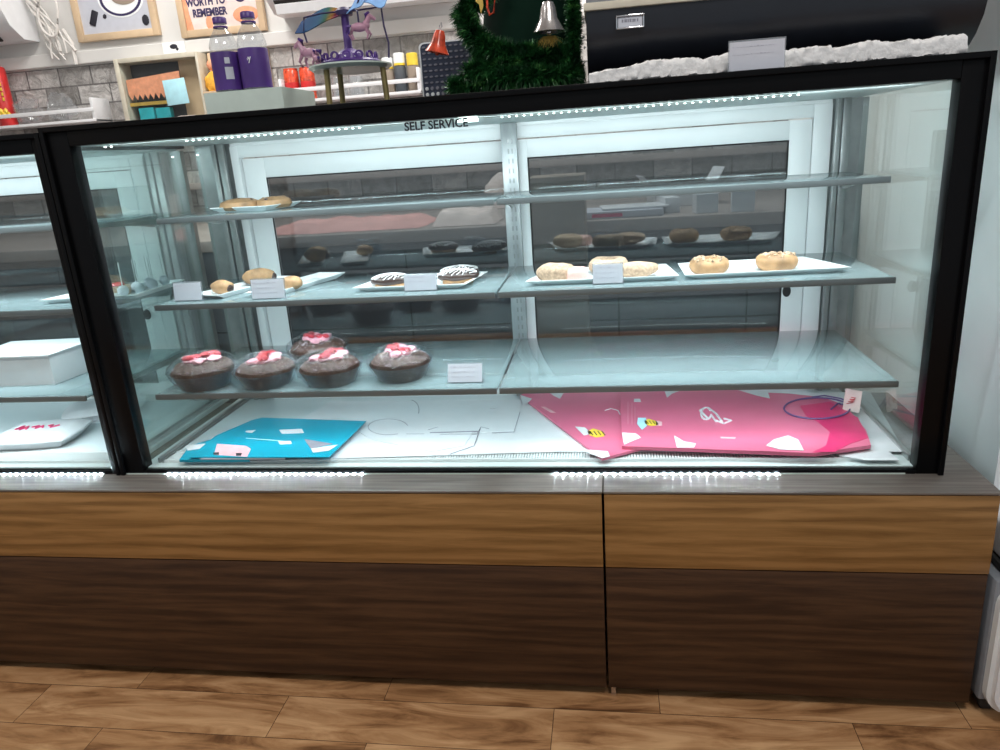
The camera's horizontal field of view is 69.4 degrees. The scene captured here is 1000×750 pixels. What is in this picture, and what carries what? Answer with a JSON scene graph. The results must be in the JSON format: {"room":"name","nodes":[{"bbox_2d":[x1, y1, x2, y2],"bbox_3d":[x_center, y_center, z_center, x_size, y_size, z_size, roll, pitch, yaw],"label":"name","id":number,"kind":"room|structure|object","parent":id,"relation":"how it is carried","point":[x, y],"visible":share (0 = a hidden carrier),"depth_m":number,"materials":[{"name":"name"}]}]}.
{"room":"food shop","nodes":[
{"label":"food shop","id":0,"kind":"room"},
{"bbox_2d":[0,0,788,222],"bbox_3d":[-0.672,-1.232,3.384,6.400,2.800,0.100,-1,17,9],"label":"wall","id":1,"kind":"structure","parent":0,"point":[75,84],"depth_m":3.37,"materials":[{"name":"paint"}]},
{"bbox_2d":[0,0,39,45],"bbox_3d":[-2.683,-1.683,3.367,0.950,0.309,0.206,-1,17,9],"label":"air conditioner","id":2,"kind":"object","parent":1,"relation":"attached to","point":[17,22],"visible":1,"depth_m":3.33,"materials":[{"name":"white plastic"}]},
{"bbox_2d":[25,0,77,64],"bbox_3d":[-2.090,-1.653,3.327,0.219,0.422,0.050,-1,17,9],"label":"bundle","id":3,"kind":"object","parent":2,"relation":"attached to","point":[36,5],"visible":1,"depth_m":3.34,"materials":[{"name":"white"}]},
{"bbox_2d":[0,97,112,130],"bbox_3d":[-2.339,-1.251,3.497,0.907,0.105,0.129,-1,17,9],"label":"wall rack","id":4,"kind":"object","parent":1,"relation":"attached to","point":[100,107],"visible":0.99,"depth_m":3.42,"materials":[{"name":"white plastic"}]},
{"bbox_2d":[0,67,18,125],"bbox_3d":[-2.397,-1.334,3.470,0.087,0.268,0.089,-1,17,9],"label":"tube","id":5,"kind":"object","parent":4,"relation":"on","point":[6,101],"visible":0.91,"depth_m":3.46,"materials":[{"name":"plastic"}]},
{"bbox_2d":[0,119,112,130],"bbox_3d":[-2.335,-1.207,3.515,0.907,0.010,0.120,-1,17,9],"label":"shelf","id":6,"kind":"object","parent":4,"relation":"attached to","point":[84,121],"depth_m":3.44,"materials":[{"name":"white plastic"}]},
{"bbox_2d":[69,0,161,42],"bbox_3d":[-1.784,-1.723,3.320,0.413,0.323,0.025,-1,17,9],"label":"picture frame","id":7,"kind":"object","parent":1,"relation":"attached to","point":[94,20],"visible":1,"depth_m":3.34,"materials":[{"name":"brown wood"}]},
{"bbox_2d":[113,51,209,120],"bbox_3d":[-1.556,-1.307,3.381,0.415,0.340,0.100,-1,17,9],"label":"display cabinet","id":8,"kind":"object","parent":1,"relation":"attached to","point":[139,79],"visible":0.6,"depth_m":3.36,"materials":[{"name":"brown wood"}]},
{"bbox_2d":[130,100,167,106],"bbox_3d":[-1.620,-1.282,3.407,0.235,0.015,0.058,-1,17,9],"label":"shelf","id":9,"kind":"object","parent":8,"relation":"attached to","point":[133,103],"depth_m":3.40,"materials":[{"name":"wood"}]},
{"bbox_2d":[162,77,189,105],"bbox_3d":[-1.493,-1.305,3.324,0.116,0.116,0.002,-1,17,9],"label":"note","id":10,"kind":"object","parent":8,"relation":"attached to","point":[175,90],"visible":1,"depth_m":3.32,"materials":[{"name":"paper"}]},
{"bbox_2d":[175,0,267,38],"bbox_3d":[-1.269,-1.726,3.244,0.413,0.358,0.025,-1,17,9],"label":"picture frame","id":11,"kind":"object","parent":1,"relation":"attached to","point":[194,16],"visible":0.91,"depth_m":3.28,"materials":[{"name":"brown wood"}]},
{"bbox_2d":[185,0,258,29],"bbox_3d":[-1.269,-1.728,3.249,0.353,0.298,0.008,-1,17,9],"label":"poster","id":12,"kind":"object","parent":11,"relation":"attached to","point":[199,14],"depth_m":3.27,"materials":[{"name":"white paper"}]},
{"bbox_2d":[0,1,585,71],"bbox_3d":[-1.331,-1.518,3.322,5.130,0.057,0.025,-1,17,9],"label":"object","id":13,"kind":"structure","parent":1,"relation":"attached to","point":[422,24],"depth_m":3.29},
{"bbox_2d":[278,67,422,103],"bbox_3d":[-0.659,-1.293,3.240,0.647,0.105,0.129,-1,17,9],"label":"wall rack","id":14,"kind":"object","parent":1,"relation":"attached to","point":[418,80],"visible":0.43,"depth_m":3.18,"materials":[{"name":"white plastic"}]},
{"bbox_2d":[283,68,299,87],"bbox_3d":[-0.941,-1.312,3.271,0.067,0.139,0.067,-1,17,9],"label":"can","id":15,"kind":"object","parent":14,"relation":"on","point":[291,78],"visible":0.7,"depth_m":3.24,"materials":[{"name":"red metal"}]},
{"bbox_2d":[299,67,316,98],"bbox_3d":[-0.866,-1.314,3.259,0.067,0.139,0.067,11,23,39],"label":"can","id":16,"kind":"object","parent":14,"relation":"on","point":[307,78],"visible":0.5,"depth_m":3.23,"materials":[{"name":"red metal"}]},
{"bbox_2d":[315,91,422,103],"bbox_3d":[-0.655,-1.249,3.258,0.647,0.010,0.120,-1,17,9],"label":"shelf","id":17,"kind":"object","parent":14,"relation":"attached to","point":[402,93],"depth_m":3.20,"materials":[{"name":"white plastic"}]},
{"bbox_2d":[393,52,407,91],"bbox_3d":[-0.440,-1.333,3.186,0.052,0.163,0.052,-1,17,9],"label":"spice jar","id":18,"kind":"object","parent":14,"relation":"on","point":[398,58],"visible":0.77,"depth_m":3.16,"materials":[{"name":"grey plastic"}]},
{"bbox_2d":[406,52,417,90],"bbox_3d":[-0.382,-1.331,3.178,0.052,0.158,0.052,-1,17,9],"label":"spice jar","id":19,"kind":"object","parent":14,"relation":"on","point":[411,58],"visible":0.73,"depth_m":3.15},
{"bbox_2d":[266,0,458,18],"bbox_3d":[-0.591,-1.716,3.054,0.820,0.294,0.206,-1,17,9],"label":"air conditioner","id":20,"kind":"object","parent":1,"relation":"attached to","point":[284,9],"visible":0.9,"depth_m":3.09,"materials":[{"name":"white plastic"}]},
{"bbox_2d":[273,0,417,14],"bbox_3d":[-0.623,-1.593,3.061,0.690,0.049,0.057,-1,17,9],"label":"outlet","id":21,"kind":"object","parent":20,"relation":"attached to","point":[281,7],"depth_m":3.08,"materials":[{"name":"plastic"}]},
{"bbox_2d":[0,144,786,201],"bbox_3d":[-1.001,-0.929,3.443,4.520,0.030,0.058,-1,17,9],"label":"trim","id":22,"kind":"structure","parent":1,"relation":"attached to","point":[769,148],"depth_m":3.27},
{"bbox_2d":[0,569,999,749],"bbox_3d":[-0.935,0.916,1.354,6.400,0.060,5.300,-1,17,9],"label":"floor","id":23,"kind":"structure","parent":0,"point":[44,706],"depth_m":1.59,"materials":[{"name":"laminate"}]},
{"bbox_2d":[0,403,606,686],"bbox_3d":[-1.207,0.423,2.040,2.978,0.509,0.583,-1,17,9],"label":"base cabinet","id":24,"kind":"object","parent":23,"relation":"on","point":[459,577],"depth_m":1.64,"materials":[{"name":"brown wood"}]},
{"bbox_2d":[0,133,228,475],"bbox_3d":[-1.776,-0.192,1.981,1.800,0.771,0.538,-1,17,9],"label":"glass display case","id":25,"kind":"object","parent":24,"relation":"on","point":[155,186],"visible":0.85,"depth_m":2.01,"materials":[{"name":"clear glass"}]},
{"bbox_2d":[0,338,87,386],"bbox_3d":[-1.218,-0.035,1.906,0.264,0.079,0.175,-2,17,5],"label":"box","id":26,"kind":"object","parent":25,"relation":"on","point":[48,361],"visible":0.85,"depth_m":1.84,"materials":[{"name":"cardboard"}]},
{"bbox_2d":[0,419,92,450],"bbox_3d":[-1.218,0.154,1.918,0.218,0.041,0.162,-4,17,1],"label":"box","id":27,"kind":"object","parent":25,"relation":"on","point":[42,434],"visible":1,"depth_m":1.87,"materials":[{"name":"cardboard"}]},
{"bbox_2d":[0,451,109,462],"bbox_3d":[-1.767,0.220,1.908,1.666,0.007,0.057,-1,17,9],"label":"vent grille","id":28,"kind":"object","parent":25,"relation":"attached to","point":[5,456],"depth_m":1.81,"materials":[{"name":"white metal"}]},
{"bbox_2d":[0,283,143,310],"bbox_3d":[-1.362,-0.202,1.951,0.808,0.006,0.360,-1,17,9],"label":"glass shelf","id":29,"kind":"object","parent":25,"relation":"attached to","point":[12,299],"depth_m":1.93,"materials":[{"name":"glass"}]},
{"bbox_2d":[0,213,153,227],"bbox_3d":[-1.369,-0.396,1.930,0.808,0.006,0.285,-1,17,9],"label":"glass shelf","id":30,"kind":"object","parent":25,"relation":"attached to","point":[116,220],"depth_m":1.92,"materials":[{"name":"glass"}]},
{"bbox_2d":[0,348,183,397],"bbox_3d":[-1.354,-0.003,1.979,0.808,0.006,0.425,-1,17,9],"label":"glass shelf","id":31,"kind":"object","parent":25,"relation":"attached to","point":[79,386],"depth_m":1.83,"materials":[{"name":"glass"}]},
{"bbox_2d":[62,392,145,421],"bbox_3d":[-1.149,0.095,2.101,0.218,0.037,0.162,-10,18,-20],"label":"box","id":32,"kind":"object","parent":25,"relation":"on","point":[87,409],"visible":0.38,"depth_m":2.04,"materials":[{"name":"cardboard"}]},
{"bbox_2d":[0,400,208,451],"bbox_3d":[-1.723,0.152,2.117,1.689,0.006,0.385,-1,17,9],"label":"shelf","id":33,"kind":"object","parent":25,"relation":"on","point":[160,418],"depth_m":2.07,"materials":[{"name":"white metal"}]},
{"bbox_2d":[114,279,183,298],"bbox_3d":[-0.927,-0.225,1.899,0.080,0.012,0.220,-1,17,9],"label":"tray","id":34,"kind":"object","parent":25,"relation":"on","point":[133,294],"visible":0.66,"depth_m":1.87,"materials":[{"name":"white ceramic"}]},
{"bbox_2d":[37,33,997,475],"bbox_3d":[0.004,-0.252,1.704,1.799,0.819,0.538,-1,17,9],"label":"glass display case","id":35,"kind":"object","parent":24,"relation":"on","point":[824,179],"depth_m":1.64,"materials":[{"name":"clear glass"}]},
{"bbox_2d":[173,282,201,301],"bbox_3d":[-0.742,-0.202,1.728,0.074,0.046,0.030,-1,17,9],"label":"price card","id":36,"kind":"object","parent":35,"relation":"on","point":[182,291],"visible":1,"depth_m":1.72,"materials":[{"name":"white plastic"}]},
{"bbox_2d":[165,349,237,391],"bbox_3d":[-0.711,-0.017,1.724,0.164,0.087,0.166,-5,17,-2],"label":"chocolate cake","id":37,"kind":"object","parent":35,"relation":"on","point":[209,370],"visible":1,"depth_m":1.68,"materials":[{"name":"brown food"}]},
{"bbox_2d":[169,362,235,391],"bbox_3d":[-0.709,0.006,1.732,0.150,0.039,0.150,-5,17,-2],"label":"cup","id":38,"kind":"object","parent":37,"relation":"on","point":[208,379],"depth_m":1.68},
{"bbox_2d":[179,440,249,461],"bbox_3d":[-0.694,0.190,1.736,0.143,0.007,0.205,-13,19,-26],"label":"box","id":39,"kind":"object","parent":35,"relation":"in","point":[191,449],"visible":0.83,"depth_m":1.72,"materials":[{"name":"blue paper"}]},
{"bbox_2d":[189,418,365,457],"bbox_3d":[-0.540,0.152,1.797,0.368,0.003,0.262,-1,17,9],"label":"paper bag","id":40,"kind":"object","parent":39,"relation":"on","point":[260,437],"visible":1,"depth_m":1.78,"materials":[{"name":"blue paper"}]},
{"bbox_2d":[201,276,286,297],"bbox_3d":[-0.651,-0.224,1.833,0.082,0.012,0.265,4,19,25],"label":"serving plate","id":41,"kind":"object","parent":35,"relation":"on","point":[240,287],"visible":0.5,"depth_m":1.78,"materials":[{"name":"white ceramic"}]},
{"bbox_2d":[242,268,276,283],"bbox_3d":[-0.621,-0.254,1.863,0.089,0.044,0.042,-5,17,-5],"label":"bun","id":42,"kind":"object","parent":41,"relation":"on","point":[258,273],"visible":0.76,"depth_m":1.85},
{"bbox_2d":[209,201,300,211],"bbox_3d":[-0.617,-0.427,1.832,0.175,0.012,0.143,3,18,21],"label":"serving plate","id":43,"kind":"object","parent":35,"relation":"on","point":[268,207],"visible":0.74,"depth_m":1.77,"materials":[{"name":"white ceramic"}]},
{"bbox_2d":[219,198,256,210],"bbox_3d":[-0.655,-0.432,1.820,0.101,0.029,0.102,11,23,39],"label":"cookie","id":44,"kind":"object","parent":43,"relation":"on","point":[227,205],"visible":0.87,"depth_m":1.78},
{"bbox_2d":[257,195,291,207],"bbox_3d":[-0.568,-0.437,1.816,0.088,0.029,0.087,-9,18,-15],"label":"cookie","id":45,"kind":"object","parent":43,"relation":"on","point":[284,201],"visible":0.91,"depth_m":1.79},
{"bbox_2d":[204,86,315,113],"bbox_3d":[-0.552,-0.625,1.675,0.195,0.058,0.170,-1,17,9],"label":"acrylic riser","id":46,"kind":"object","parent":35,"relation":"on","point":[272,97],"visible":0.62,"depth_m":1.60,"materials":[{"name":"plastic"}]},
{"bbox_2d":[209,16,244,91],"bbox_3d":[-0.618,-0.717,1.623,0.064,0.158,0.064,-4,17,0],"label":"water bottle","id":47,"kind":"object","parent":46,"relation":"on","point":[225,64],"visible":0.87,"depth_m":1.61,"materials":[{"name":"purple plastic"}]},
{"bbox_2d":[237,11,272,89],"bbox_3d":[-0.552,-0.721,1.612,0.066,0.163,0.066,6,20,28],"label":"water bottle","id":48,"kind":"object","parent":46,"relation":"on","point":[254,62],"visible":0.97,"depth_m":1.60,"materials":[{"name":"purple plastic"}]},
{"bbox_2d":[230,349,298,390],"bbox_3d":[-0.554,-0.018,1.703,0.156,0.081,0.155,4,19,23],"label":"chocolate cake","id":49,"kind":"object","parent":35,"relation":"on","point":[269,369],"visible":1,"depth_m":1.66,"materials":[{"name":"brown food"}]},
{"bbox_2d":[234,363,295,390],"bbox_3d":[-0.553,0.003,1.710,0.142,0.036,0.142,4,19,23],"label":"cup","id":50,"kind":"object","parent":49,"relation":"on","point":[281,375],"depth_m":1.66,"materials":[{"name":"plastic"}]},
{"bbox_2d":[250,279,284,299],"bbox_3d":[-0.537,-0.203,1.683,0.084,0.048,0.030,-1,17,9],"label":"price card","id":51,"kind":"object","parent":35,"relation":"on","point":[269,288],"visible":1,"depth_m":1.67,"materials":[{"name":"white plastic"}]},
{"bbox_2d":[245,272,344,293],"bbox_3d":[-0.509,-0.230,1.821,0.082,0.012,0.285,4,19,24],"label":"serving plate","id":52,"kind":"object","parent":35,"relation":"on","point":[320,277],"visible":0.63,"depth_m":1.89,"materials":[{"name":"white ceramic"}]},
{"bbox_2d":[286,330,348,365],"bbox_3d":[-0.469,-0.074,1.860,0.161,0.083,0.159,-12,19,-26],"label":"chocolate cake","id":53,"kind":"object","parent":35,"relation":"on","point":[311,341],"visible":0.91,"depth_m":1.82,"materials":[{"name":"brown food"}]},
{"bbox_2d":[289,343,346,365],"bbox_3d":[-0.468,-0.052,1.867,0.146,0.037,0.146,-12,19,-26],"label":"cup","id":54,"kind":"object","parent":53,"relation":"on","point":[298,352],"depth_m":1.81,"materials":[{"name":"plastic"}]},
{"bbox_2d":[295,346,362,388],"bbox_3d":[-0.398,-0.024,1.685,0.156,0.081,0.158,-19,23,-40],"label":"chocolate cake","id":55,"kind":"object","parent":35,"relation":"on","point":[334,367],"visible":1,"depth_m":1.65,"materials":[{"name":"brown food"}]},
{"bbox_2d":[298,360,360,388],"bbox_3d":[-0.397,-0.002,1.692,0.143,0.036,0.143,-19,23,-40],"label":"cup","id":56,"kind":"object","parent":55,"relation":"on","point":[343,374],"depth_m":1.64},
{"bbox_2d":[169,192,509,217],"bbox_3d":[-0.392,-0.416,1.781,0.807,0.006,0.285,-1,17,9],"label":"glass shelf","id":57,"kind":"object","parent":35,"relation":"attached to","point":[483,199],"depth_m":1.69,"materials":[{"name":"glass"}]},
{"bbox_2d":[166,266,514,304],"bbox_3d":[-0.385,-0.222,1.802,0.807,0.006,0.360,-1,17,9],"label":"glass shelf","id":58,"kind":"object","parent":35,"relation":"attached to","point":[478,289],"depth_m":1.70,"materials":[{"name":"glass"}]},
{"bbox_2d":[309,60,391,103],"bbox_3d":[-0.339,-0.659,1.665,0.188,0.102,0.188,-1,17,9],"label":"table","id":59,"kind":"object","parent":35,"relation":"on","point":[353,67],"visible":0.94,"depth_m":1.62,"materials":[{"name":"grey metal"}]},
{"bbox_2d":[294,0,389,67],"bbox_3d":[-0.359,-0.780,1.629,0.227,0.164,0.140,-1,17,9],"label":"carousel","id":60,"kind":"object","parent":59,"relation":"on","point":[348,53],"visible":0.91,"depth_m":1.61,"materials":[{"name":"purple plastic"}]},
{"bbox_2d":[225,339,518,391],"bbox_3d":[-0.376,-0.024,1.830,0.807,0.006,0.425,-1,17,9],"label":"glass shelf","id":61,"kind":"object","parent":35,"relation":"attached to","point":[251,346],"depth_m":1.82,"materials":[{"name":"glass"}]},
{"bbox_2d":[369,356,430,383],"bbox_3d":[-0.232,-0.014,1.692,0.145,0.037,0.145,-7,17,-9],"label":"cup","id":62,"kind":"object","parent":61,"relation":"on","point":[414,369],"depth_m":1.64,"materials":[{"name":"plastic"}]},
{"bbox_2d":[366,342,433,383],"bbox_3d":[-0.233,-0.035,1.685,0.160,0.082,0.158,-7,17,-9],"label":"chocolate cake","id":63,"kind":"object","parent":35,"relation":"on","point":[399,363],"visible":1,"depth_m":1.65,"materials":[{"name":"brown food"}]},
{"bbox_2d":[353,271,487,290],"bbox_3d":[-0.186,-0.224,1.731,0.295,0.012,0.175,-1,17,9],"label":"serving plate","id":64,"kind":"object","parent":35,"relation":"on","point":[368,286],"visible":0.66,"depth_m":1.68,"materials":[{"name":"white ceramic"}]},
{"bbox_2d":[371,273,407,286],"bbox_3d":[-0.259,-0.226,1.712,0.099,0.032,0.055,-2,17,6],"label":"pastry","id":65,"kind":"object","parent":64,"relation":"on","point":[386,279],"visible":0.85,"depth_m":1.69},
{"bbox_2d":[437,268,478,283],"bbox_3d":[-0.099,-0.237,1.712,0.100,0.032,0.056,-3,17,3],"label":"pastry","id":66,"kind":"object","parent":64,"relation":"on","point":[455,275],"visible":0.99,"depth_m":1.69,"materials":[{"name":"food"}]},
{"bbox_2d":[404,274,436,291],"bbox_3d":[-0.180,-0.215,1.654,0.078,0.040,0.030,-1,17,9],"label":"price card","id":67,"kind":"object","parent":35,"relation":"on","point":[426,281],"visible":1,"depth_m":1.64,"materials":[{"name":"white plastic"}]},
{"bbox_2d":[419,39,470,96],"bbox_3d":[-0.104,-0.742,1.784,0.186,0.159,0.012,-1,17,9],"label":"pegboard","id":68,"kind":"object","parent":35,"relation":"on","point":[433,68],"depth_m":1.78,"materials":[{"name":"black plastic"}]},
{"bbox_2d":[448,363,481,381],"bbox_3d":[-0.078,-0.006,1.625,0.082,0.043,0.029,-1,17,9],"label":"price card","id":69,"kind":"object","parent":35,"relation":"on","point":[456,372],"visible":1,"depth_m":1.62,"materials":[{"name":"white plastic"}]},
{"bbox_2d":[180,389,841,450],"bbox_3d":[0.050,0.115,1.848,1.659,0.006,0.385,-1,17,9],"label":"shelf","id":70,"kind":"object","parent":35,"relation":"on","point":[245,410],"depth_m":2.03,"materials":[{"name":"white metal"}]},
{"bbox_2d":[442,0,586,94],"bbox_3d":[0.020,-0.810,1.601,0.320,0.380,0.316,-3,17,1],"label":"wreath","id":71,"kind":"object","parent":35,"relation":"on","point":[505,53],"visible":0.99,"depth_m":1.53,"materials":[{"name":"green plant"}]},
{"bbox_2d":[425,23,448,55],"bbox_3d":[-0.135,-0.709,1.524,0.051,0.065,0.052,9,22,36],"label":"bell ornament","id":72,"kind":"object","parent":71,"relation":"hanging from","point":[437,46],"visible":1,"depth_m":1.51,"materials":[{"name":"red metal"}]},
{"bbox_2d":[533,0,564,34],"bbox_3d":[0.098,-0.732,1.461,0.066,0.082,0.066,-1,17,9],"label":"bell ornament","id":73,"kind":"object","parent":71,"relation":"hanging from","point":[549,23],"visible":1,"depth_m":1.45,"materials":[{"name":"silver metal"}]},
{"bbox_2d":[164,451,864,462],"bbox_3d":[0.006,0.182,1.638,1.636,0.007,0.057,-1,17,9],"label":"vent grille","id":74,"kind":"object","parent":35,"relation":"attached to","point":[169,456],"depth_m":1.60,"materials":[{"name":"white metal"}]},
{"bbox_2d":[250,392,901,460],"bbox_3d":[0.163,0.124,1.780,1.546,0.001,0.424,-1,17,9],"label":"sheet","id":75,"kind":"object","parent":35,"relation":"on","point":[534,433],"visible":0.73,"depth_m":1.71,"materials":[{"name":"white paper"}]},
{"bbox_2d":[352,399,521,453],"bbox_3d":[-0.198,0.126,1.844,0.493,0.003,0.378,-1,17,9],"label":"paper bag","id":76,"kind":"object","parent":75,"relation":"on","point":[431,426],"visible":0.99,"depth_m":1.86,"materials":[{"name":"paper"}]},
{"bbox_2d":[520,392,640,460],"bbox_3d":[0.192,0.113,1.785,0.332,0.008,0.462,-1,17,9],"label":"paper bag","id":77,"kind":"object","parent":75,"relation":"on","point":[593,420],"visible":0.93,"depth_m":1.80,"materials":[{"name":"pink paper"}]},
{"bbox_2d":[620,389,870,456],"bbox_3d":[0.558,0.102,1.712,0.538,0.012,0.423,-1,17,9],"label":"paper bag","id":78,"kind":"object","parent":75,"relation":"on","point":[712,421],"visible":0.96,"depth_m":1.67,"materials":[{"name":"pink paper"}]},
{"bbox_2d":[783,397,850,419],"bbox_3d":[0.758,0.079,1.726,0.157,0.004,0.148,-1,17,9],"label":"cord","id":79,"kind":"object","parent":78,"relation":"on","point":[836,404],"visible":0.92,"depth_m":1.72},
{"bbox_2d":[843,388,862,412],"bbox_3d":[0.828,0.061,1.696,0.014,0.052,0.038,-19,23,-41],"label":"price tag","id":80,"kind":"object","parent":78,"relation":"on","point":[852,398],"visible":1,"depth_m":1.70,"materials":[{"name":"paper"}]},
{"bbox_2d":[813,393,898,460],"bbox_3d":[0.779,0.110,1.683,0.132,0.002,0.432,-1,17,9],"label":"sheet","id":81,"kind":"object","parent":75,"relation":"on","point":[877,452],"visible":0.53,"depth_m":1.51,"materials":[{"name":"paper"}]},
{"bbox_2d":[525,264,678,284],"bbox_3d":[0.233,-0.231,1.663,0.335,0.012,0.165,-1,17,9],"label":"serving plate","id":82,"kind":"object","parent":35,"relation":"on","point":[664,272],"visible":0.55,"depth_m":1.60,"materials":[{"name":"white ceramic"}]},
{"bbox_2d":[536,262,573,279],"bbox_3d":[0.128,-0.236,1.652,0.087,0.037,0.089,-14,20,-30],"label":"doughnut","id":83,"kind":"object","parent":82,"relation":"on","point":[548,271],"visible":0.88,"depth_m":1.62,"materials":[{"name":"food"}]},
{"bbox_2d":[589,256,627,272],"bbox_3d":[0.255,-0.257,1.692,0.091,0.037,0.090,-10,18,-20],"label":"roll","id":84,"kind":"object","parent":82,"relation":"on","point":[599,260],"visible":0.41,"depth_m":1.67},
{"bbox_2d":[623,261,658,276],"bbox_3d":[0.306,-0.237,1.623,0.100,0.036,0.054,-1,17,9],"label":"roll","id":85,"kind":"object","parent":82,"relation":"on","point":[635,268],"visible":0.76,"depth_m":1.60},
{"bbox_2d":[593,262,623,284],"bbox_3d":[0.237,-0.225,1.585,0.068,0.046,0.030,-1,17,9],"label":"price card","id":86,"kind":"object","parent":35,"relation":"on","point":[602,273],"visible":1,"depth_m":1.57,"materials":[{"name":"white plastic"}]},
{"bbox_2d":[499,172,882,198],"bbox_3d":[0.412,-0.434,1.659,0.808,0.006,0.285,-1,17,9],"label":"glass shelf","id":87,"kind":"object","parent":35,"relation":"attached to","point":[833,178],"depth_m":1.57,"materials":[{"name":"glass"}]},
{"bbox_2d":[499,252,892,291],"bbox_3d":[0.419,-0.239,1.680,0.808,0.006,0.360,-1,17,9],"label":"glass shelf","id":88,"kind":"object","parent":35,"relation":"attached to","point":[860,275],"depth_m":1.57,"materials":[{"name":"glass"}]},
{"bbox_2d":[500,330,896,387],"bbox_3d":[0.428,-0.041,1.708,0.808,0.006,0.425,-1,17,9],"label":"glass shelf","id":89,"kind":"object","parent":35,"relation":"attached to","point":[811,337],"depth_m":1.80,"materials":[{"name":"glass"}]},
{"bbox_2d":[729,36,784,71],"bbox_3d":[0.457,-0.573,1.293,0.098,0.052,0.031,-1,17,9],"label":"price card","id":90,"kind":"object","parent":35,"relation":"on","point":[759,54],"visible":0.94,"depth_m":1.28,"materials":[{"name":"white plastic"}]},
{"bbox_2d":[678,256,850,277],"bbox_3d":[0.581,-0.241,1.620,0.343,0.012,0.185,-1,17,9],"label":"serving plate","id":91,"kind":"object","parent":35,"relation":"on","point":[746,267],"visible":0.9,"depth_m":1.58,"materials":[{"name":"white ceramic"}]},
{"bbox_2d":[689,254,729,273],"bbox_3d":[0.468,-0.247,1.610,0.084,0.039,0.086,-7,18,-11],"label":"doughnut","id":92,"kind":"object","parent":91,"relation":"on","point":[702,264],"visible":0.98,"depth_m":1.58,"materials":[{"name":"food"}]},
{"bbox_2d":[755,251,798,270],"bbox_3d":[0.612,-0.253,1.596,0.089,0.039,0.089,9,22,36],"label":"doughnut","id":93,"kind":"object","parent":91,"relation":"on","point":[772,260],"visible":0.98,"depth_m":1.56,"materials":[{"name":"food"}]},
{"bbox_2d":[584,0,987,81],"bbox_3d":[0.544,-0.829,1.499,0.730,0.392,0.368,-1,17,9],"label":"coffee machine","id":94,"kind":"object","parent":35,"relation":"on","point":[620,33],"visible":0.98,"depth_m":1.38,"materials":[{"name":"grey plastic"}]},
{"bbox_2d":[0,189,784,402],"bbox_3d":[-1.024,-0.174,3.188,4.520,0.945,0.995,-1,17,9],"label":"countertop","id":95,"kind":"structure","parent":23,"relation":"on","point":[27,259],"depth_m":2.52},
{"bbox_2d":[276,212,435,234],"bbox_3d":[-0.559,-0.572,2.698,0.639,0.037,0.361,-1,17,9],"label":"folded cloth","id":96,"kind":"object","parent":95,"relation":"on","point":[412,220],"visible":0.96,"depth_m":2.58,"materials":[{"name":"fabric"}]},
{"bbox_2d":[0,189,784,262],"bbox_3d":[-1.053,-0.606,3.054,4.520,0.040,0.995,-1,17,9],"label":"countertop","id":97,"kind":"structure","parent":95,"relation":"on","point":[769,204],"depth_m":2.51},
{"bbox_2d":[432,205,503,226],"bbox_3d":[-0.113,-0.577,2.579,0.225,0.060,0.244,-1,17,9],"label":"folded cloth","id":98,"kind":"object","parent":95,"relation":"on","point":[459,216],"visible":0.91,"depth_m":2.49,"materials":[{"name":"fabric"}]},
{"bbox_2d":[482,172,504,208],"bbox_3d":[0.026,-0.810,3.150,0.207,0.149,0.171,-1,17,9],"label":"crumpled paper","id":99,"kind":"object","parent":95,"relation":"on","point":[495,185],"visible":0.34,"depth_m":3.09,"materials":[{"name":"paper"}]},
{"bbox_2d":[587,207,663,219],"bbox_3d":[0.418,-0.561,2.477,0.260,0.022,0.200,-2,17,7],"label":"paper stack","id":100,"kind":"object","parent":95,"relation":"on","point":[658,211],"visible":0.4,"depth_m":2.38,"materials":[{"name":"paper"}]},
{"bbox_2d":[600,202,668,210],"bbox_3d":[0.459,-0.582,2.485,0.220,0.006,0.160,-2,17,5],"label":"paper stack","id":101,"kind":"object","parent":100,"relation":"on","point":[648,204],"visible":0.84,"depth_m":2.44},
{"bbox_2d":[656,195,679,212],"bbox_3d":[0.586,-0.602,2.524,0.050,0.050,0.200,-3,17,4],"label":"paper stack","id":102,"kind":"object","parent":95,"relation":"on","point":[673,201],"visible":0.66,"depth_m":2.43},
{"bbox_2d":[636,166,724,205],"bbox_3d":[0.668,-0.701,2.692,0.297,0.131,0.140,-4,17,0],"label":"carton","id":103,"kind":"object","parent":95,"relation":"on","point":[687,199],"visible":0.16,"depth_m":2.64,"materials":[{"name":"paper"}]},
{"bbox_2d":[692,193,717,213],"bbox_3d":[0.674,-0.581,2.369,0.070,0.090,0.060,-3,17,3],"label":"carton","id":104,"kind":"object","parent":95,"relation":"on","point":[704,202],"visible":0.76,"depth_m":2.35,"materials":[{"name":"cardboard"}]},
{"bbox_2d":[731,177,754,211],"bbox_3d":[0.785,-0.584,2.331,0.070,0.105,0.060,1,18,14],"label":"carton","id":105,"kind":"object","parent":95,"relation":"on","point":[741,201],"visible":0.51,"depth_m":2.31,"materials":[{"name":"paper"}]},
{"bbox_2d":[530,172,590,373],"bbox_3d":[0.212,-0.092,2.388,0.170,1.100,0.206,-1,17,9],"label":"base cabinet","id":106,"kind":"object","parent":23,"relation":"on","point":[559,229],"visible":0.36,"depth_m":2.20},
{"bbox_2d":[603,392,999,702],"bbox_3d":[0.634,0.384,1.760,0.743,0.509,0.583,-1,17,9],"label":"base cabinet","id":107,"kind":"object","parent":23,"relation":"on","point":[872,586],"depth_m":1.48,"materials":[{"name":"brown wood"}]},
{"bbox_2d":[971,505,999,711],"bbox_3d":[1.181,0.487,1.456,0.408,0.420,0.170,-1,17,9],"label":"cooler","id":108,"kind":"object","parent":23,"relation":"on","point":[985,684],"visible":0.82,"depth_m":1.45,"materials":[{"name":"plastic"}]},
{"bbox_2d":[789,0,999,489],"bbox_3d":[1.723,-0.978,2.037,1.270,2.800,1.940,-1,17,9],"label":"wall","id":109,"kind":"structure","parent":0,"point":[907,128],"depth_m":1.82,"materials":[{"name":"paint"}]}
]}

